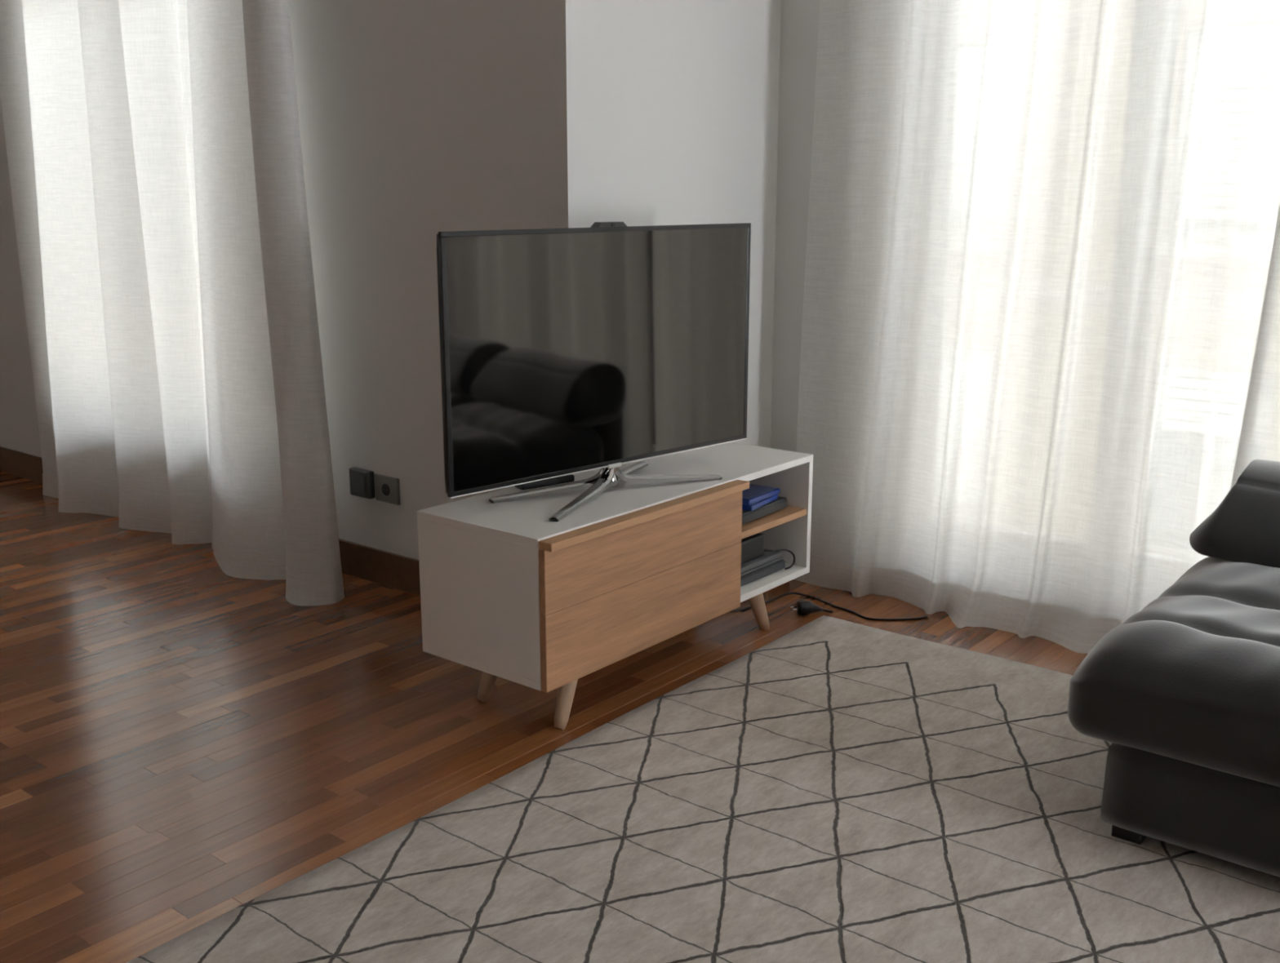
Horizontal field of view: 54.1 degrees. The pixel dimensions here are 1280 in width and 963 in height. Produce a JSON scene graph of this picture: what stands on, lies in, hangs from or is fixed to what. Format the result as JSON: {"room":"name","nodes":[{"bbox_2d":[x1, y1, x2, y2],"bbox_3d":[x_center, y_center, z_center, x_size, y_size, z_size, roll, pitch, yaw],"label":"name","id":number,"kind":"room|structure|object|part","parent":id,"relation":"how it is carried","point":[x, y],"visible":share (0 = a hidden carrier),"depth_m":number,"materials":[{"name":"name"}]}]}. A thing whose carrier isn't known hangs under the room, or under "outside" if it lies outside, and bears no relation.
{"room":"living room","nodes":[
{"label":"living room","id":0,"kind":"room"},
{"bbox_2d":[0,0,528,559],"bbox_3d":[-1.914,-1.394,4.943,4.390,3.120,0.340,10,17,38],"label":"wall","id":1,"kind":"structure","parent":0,"point":[412,113],"depth_m":3.95,"materials":[{"name":"paint"}]},
{"bbox_2d":[0,446,420,595],"bbox_3d":[-1.962,0.090,5.098,4.552,0.119,0.014,10,17,38],"label":"baseboard","id":2,"kind":"structure","parent":1,"relation":"attached to","point":[391,570],"depth_m":4.28,"materials":[{"name":"brown wood"}]},
{"bbox_2d":[349,467,374,499],"bbox_3d":[-0.938,0.006,4.216,0.106,0.094,0.030,10,17,38],"label":"light switch","id":3,"kind":"object","parent":1,"relation":"attached to","point":[362,482],"visible":1,"depth_m":4.20,"materials":[{"name":"black plastic"}]},
{"bbox_2d":[374,474,399,505],"bbox_3d":[-0.838,0.026,4.150,0.116,0.090,0.012,10,17,38],"label":"wall socket","id":4,"kind":"object","parent":1,"relation":"attached to","point":[387,488],"visible":1,"depth_m":4.14,"materials":[{"name":"black plastic"}]},
{"bbox_2d":[0,471,1088,962],"bbox_3d":[-1.352,0.888,2.263,9.600,0.140,7.227,10,17,38],"label":"floor","id":5,"kind":"structure","parent":0,"point":[184,741],"depth_m":3.21,"materials":[{"name":"brown wood"}]},
{"bbox_2d":[417,442,813,729],"bbox_3d":[0.000,0.257,3.481,0.455,0.531,1.200,10,17,38],"label":"tv stand","id":6,"kind":"object","parent":5,"relation":"on","point":[509,592],"visible":0.97,"depth_m":3.11,"materials":[{"name":"white paint"}]},
{"bbox_3d":[-0.387,0.280,3.029,0.412,0.330,0.020,10,17,38],"label":"panel","id":7,"kind":"part","parent":6,"relation":"part of","materials":[{"name":"white paint"}]},
{"bbox_3d":[-0.383,0.491,3.292,0.054,0.161,0.100,10,17,38],"label":"leg","id":8,"kind":"part","parent":6,"relation":"part of","materials":[{"name":"brown wood"}]},
{"bbox_2d":[514,474,574,489],"bbox_3d":[-0.257,-0.001,3.377,0.170,0.018,0.044,-10,17,-37],"label":"remote control","id":9,"kind":"object","parent":6,"relation":"on","point":[567,478],"visible":0.65,"depth_m":3.36,"materials":[{"name":"black plastic"}]},
{"bbox_3d":[-0.185,0.528,3.136,0.054,0.161,0.100,10,17,38],"label":"leg","id":10,"kind":"part","parent":6,"relation":"part of","materials":[{"name":"brown wood"}]},
{"bbox_2d":[436,222,751,521],"bbox_3d":[-0.079,-0.317,3.240,0.291,0.695,1.041,12,17,41],"label":"television","id":11,"kind":"object","parent":6,"relation":"on","point":[606,346],"visible":1,"depth_m":3.17,"materials":[{"name":"black plastic"}]},
{"bbox_3d":[-0.230,0.004,3.247,0.330,0.065,0.038,-6,14,-24],"label":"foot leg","id":12,"kind":"part","parent":11,"relation":"part of","materials":[{"name":"silver metal"}]},
{"bbox_3d":[-0.144,0.025,3.155,0.038,0.065,0.350,5,14,21],"label":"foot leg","id":13,"kind":"part","parent":11,"relation":"part of","materials":[{"name":"silver metal"}]},
{"bbox_3d":[-0.069,-0.044,3.294,1.040,0.003,0.006,-12,18,-42],"label":"trim","id":14,"kind":"part","parent":11,"relation":"part of","materials":[{"name":"silver metal"}]},
{"bbox_3d":[-0.034,-0.046,3.459,0.038,0.065,0.314,4,14,17],"label":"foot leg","id":15,"kind":"part","parent":11,"relation":"part of","materials":[{"name":"silver metal"}]},
{"bbox_3d":[0.070,-0.026,3.376,0.327,0.065,0.038,-6,14,-23],"label":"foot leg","id":16,"kind":"part","parent":11,"relation":"part of","materials":[{"name":"silver metal"}]},
{"bbox_3d":[-0.016,0.005,3.436,0.412,0.020,1.200,10,17,38],"label":"panel","id":17,"kind":"part","parent":6,"relation":"part of","materials":[{"name":"white paint"}]},
{"bbox_3d":[-0.016,0.346,3.516,0.412,0.020,1.200,10,17,38],"label":"panel","id":18,"kind":"part","parent":6,"relation":"part of","materials":[{"name":"white paint"}]},
{"bbox_3d":[0.034,0.077,3.145,0.042,0.019,0.797,10,17,38],"label":"rail","id":19,"kind":"part","parent":6,"relation":"part of","materials":[{"name":"brown wood"}]},
{"bbox_3d":[0.350,0.377,3.781,0.054,0.161,0.100,10,17,38],"label":"leg","id":20,"kind":"part","parent":6,"relation":"part of","materials":[{"name":"brown wood"}]},
{"bbox_2d":[740,548,785,586],"bbox_3d":[0.258,0.248,3.767,0.240,0.056,0.290,10,17,38],"label":"box","id":21,"kind":"object","parent":6,"relation":"on","point":[771,562],"visible":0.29,"depth_m":3.71,"materials":[{"name":"black plastic"}]},
{"bbox_2d":[741,533,764,564],"bbox_3d":[0.234,0.196,3.715,0.182,0.068,0.220,10,17,38],"label":"router","id":22,"kind":"object","parent":21,"relation":"on","point":[753,546],"visible":0.29,"depth_m":3.69,"materials":[{"name":"black plastic"}]},
{"bbox_2d":[742,496,786,524],"bbox_3d":[0.287,0.076,3.736,0.204,0.036,0.260,10,16,36],"label":"media box","id":23,"kind":"object","parent":6,"relation":"on","point":[780,503],"visible":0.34,"depth_m":3.68,"materials":[{"name":"grey plastic"}]},
{"bbox_2d":[742,493,777,511],"bbox_3d":[0.312,0.053,3.716,0.132,0.015,0.180,8,15,30],"label":"case","id":24,"kind":"object","parent":23,"relation":"on","point":[756,505],"visible":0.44,"depth_m":3.65,"materials":[{"name":"blue plastic"}]},
{"bbox_2d":[742,484,780,505],"bbox_3d":[0.315,0.036,3.725,0.132,0.015,0.180,9,16,35],"label":"case","id":25,"kind":"object","parent":24,"relation":"on","point":[755,493],"visible":0.52,"depth_m":3.71,"materials":[{"name":"blue plastic"}]},
{"bbox_2d":[741,505,806,539],"bbox_3d":[0.235,0.097,3.771,0.393,0.020,0.370,10,17,38],"label":"shelf","id":26,"kind":"object","parent":6,"relation":"attached to","point":[790,513],"depth_m":3.68,"materials":[{"name":"brown wood"}]},
{"bbox_2d":[764,549,795,569],"bbox_3d":[0.371,0.217,3.808,0.203,0.095,0.055,1,13,6],"label":"cable","id":27,"kind":"object","parent":6,"relation":"on","point":[766,550],"visible":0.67,"depth_m":3.80,"materials":[{"name":"black rubber"}]},
{"bbox_3d":[0.355,0.071,3.923,0.412,0.330,0.020,10,17,38],"label":"panel","id":28,"kind":"part","parent":6,"relation":"part of","materials":[{"name":"white paint"}]},
{"bbox_2d":[126,615,1279,962],"bbox_3d":[0.452,0.825,2.196,2.036,0.012,2.904,10,17,38],"label":"rug","id":29,"kind":"object","parent":5,"relation":"on","point":[835,790],"visible":0.89,"depth_m":2.51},
{"bbox_2d":[1067,459,1279,877],"bbox_3d":[1.964,0.456,2.349,1.992,0.637,1.026,10,17,38],"label":"sofa","id":30,"kind":"object","parent":29,"relation":"on","point":[1184,692],"visible":1,"depth_m":2.49,"materials":[{"name":"grey fabric"}]},
{"bbox_2d":[1067,556,1279,786],"bbox_3d":[1.469,0.394,2.647,0.840,0.246,0.865,10,17,38],"label":"seat cushion","id":31,"kind":"object","parent":30,"relation":"on","point":[1187,687],"depth_m":2.49,"materials":[{"name":"grey fabric"}]},
{"bbox_2d":[1189,459,1279,568],"bbox_3d":[1.754,0.118,2.916,0.840,0.238,0.301,10,17,38],"label":"cushion","id":32,"kind":"object","parent":30,"relation":"on","point":[1244,529],"depth_m":3.01,"materials":[{"name":"grey fabric"}]},
{"bbox_2d":[693,591,928,627],"bbox_3d":[0.359,0.413,3.959,1.049,0.012,0.311,-3,13,-11],"label":"power cable","id":33,"kind":"object","parent":5,"relation":"on","point":[792,593],"visible":0.63,"depth_m":3.98,"materials":[{"name":"black rubber"}]},
{"bbox_2d":[790,600,832,614],"bbox_3d":[0.543,0.397,3.954,0.138,0.045,0.044,-3,14,-13],"label":"plug","id":34,"kind":"object","parent":5,"relation":"on","point":[802,607],"visible":1,"depth_m":3.94,"materials":[{"name":"black plastic"}]},
{"bbox_3d":[0.592,0.409,3.966,0.038,0.015,0.012,0,13,-1],"label":"cord","id":35,"kind":"part","parent":34,"relation":"part of","materials":[{"name":"black rubber"}]},
{"bbox_2d":[524,0,781,448],"bbox_3d":[0.073,-1.131,3.822,0.150,3.120,1.048,10,17,38],"label":"wall","id":36,"kind":"structure","parent":0,"point":[640,113],"depth_m":3.71,"materials":[{"name":"paint"}]},
{"bbox_2d":[770,0,819,452],"bbox_3d":[2.454,-0.896,2.817,5.150,3.120,0.340,10,17,38],"label":"wall","id":37,"kind":"structure","parent":0,"point":[799,19],"depth_m":4.20,"materials":[{"name":"paint"}]},
{"bbox_3d":[-1.742,-2.035,4.326,2.390,0.048,0.151,10,17,38],"label":"curtain rod","id":38,"kind":"object","parent":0,"visible":0},
{"bbox_2d":[0,0,213,548],"bbox_3d":[-2.057,-0.938,4.765,1.466,2.270,0.167,10,17,38],"label":"curtain","id":39,"kind":"object","parent":38,"relation":"hanging from","point":[95,95],"visible":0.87,"depth_m":4.71,"materials":[{"name":"white fabric"}]},
{"bbox_2d":[186,0,344,606],"bbox_3d":[-1.273,-0.776,4.076,0.210,2.270,0.810,-12,18,-42],"label":"curtain","id":40,"kind":"object","parent":38,"relation":"hanging from","point":[273,501],"visible":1,"depth_m":4.04,"materials":[{"name":"white fabric"}]},
{"bbox_3d":[1.780,-1.693,2.867,3.370,0.048,0.148,10,17,38],"label":"curtain rod","id":41,"kind":"object","parent":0,"visible":0},
{"bbox_2d":[793,0,1279,653],"bbox_3d":[1.068,-0.664,3.597,1.452,2.270,0.160,10,17,38],"label":"curtain","id":42,"kind":"object","parent":41,"relation":"hanging from","point":[1040,237],"visible":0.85,"depth_m":3.64,"materials":[{"name":"white fabric"}]},
{"bbox_2d":[1230,204,1279,488],"bbox_3d":[2.264,-0.448,2.674,1.808,2.270,0.130,10,17,38],"label":"curtain","id":43,"kind":"object","parent":41,"relation":"hanging from","point":[1260,435],"visible":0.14,"depth_m":3.23,"materials":[{"name":"white fabric"}]}
]}

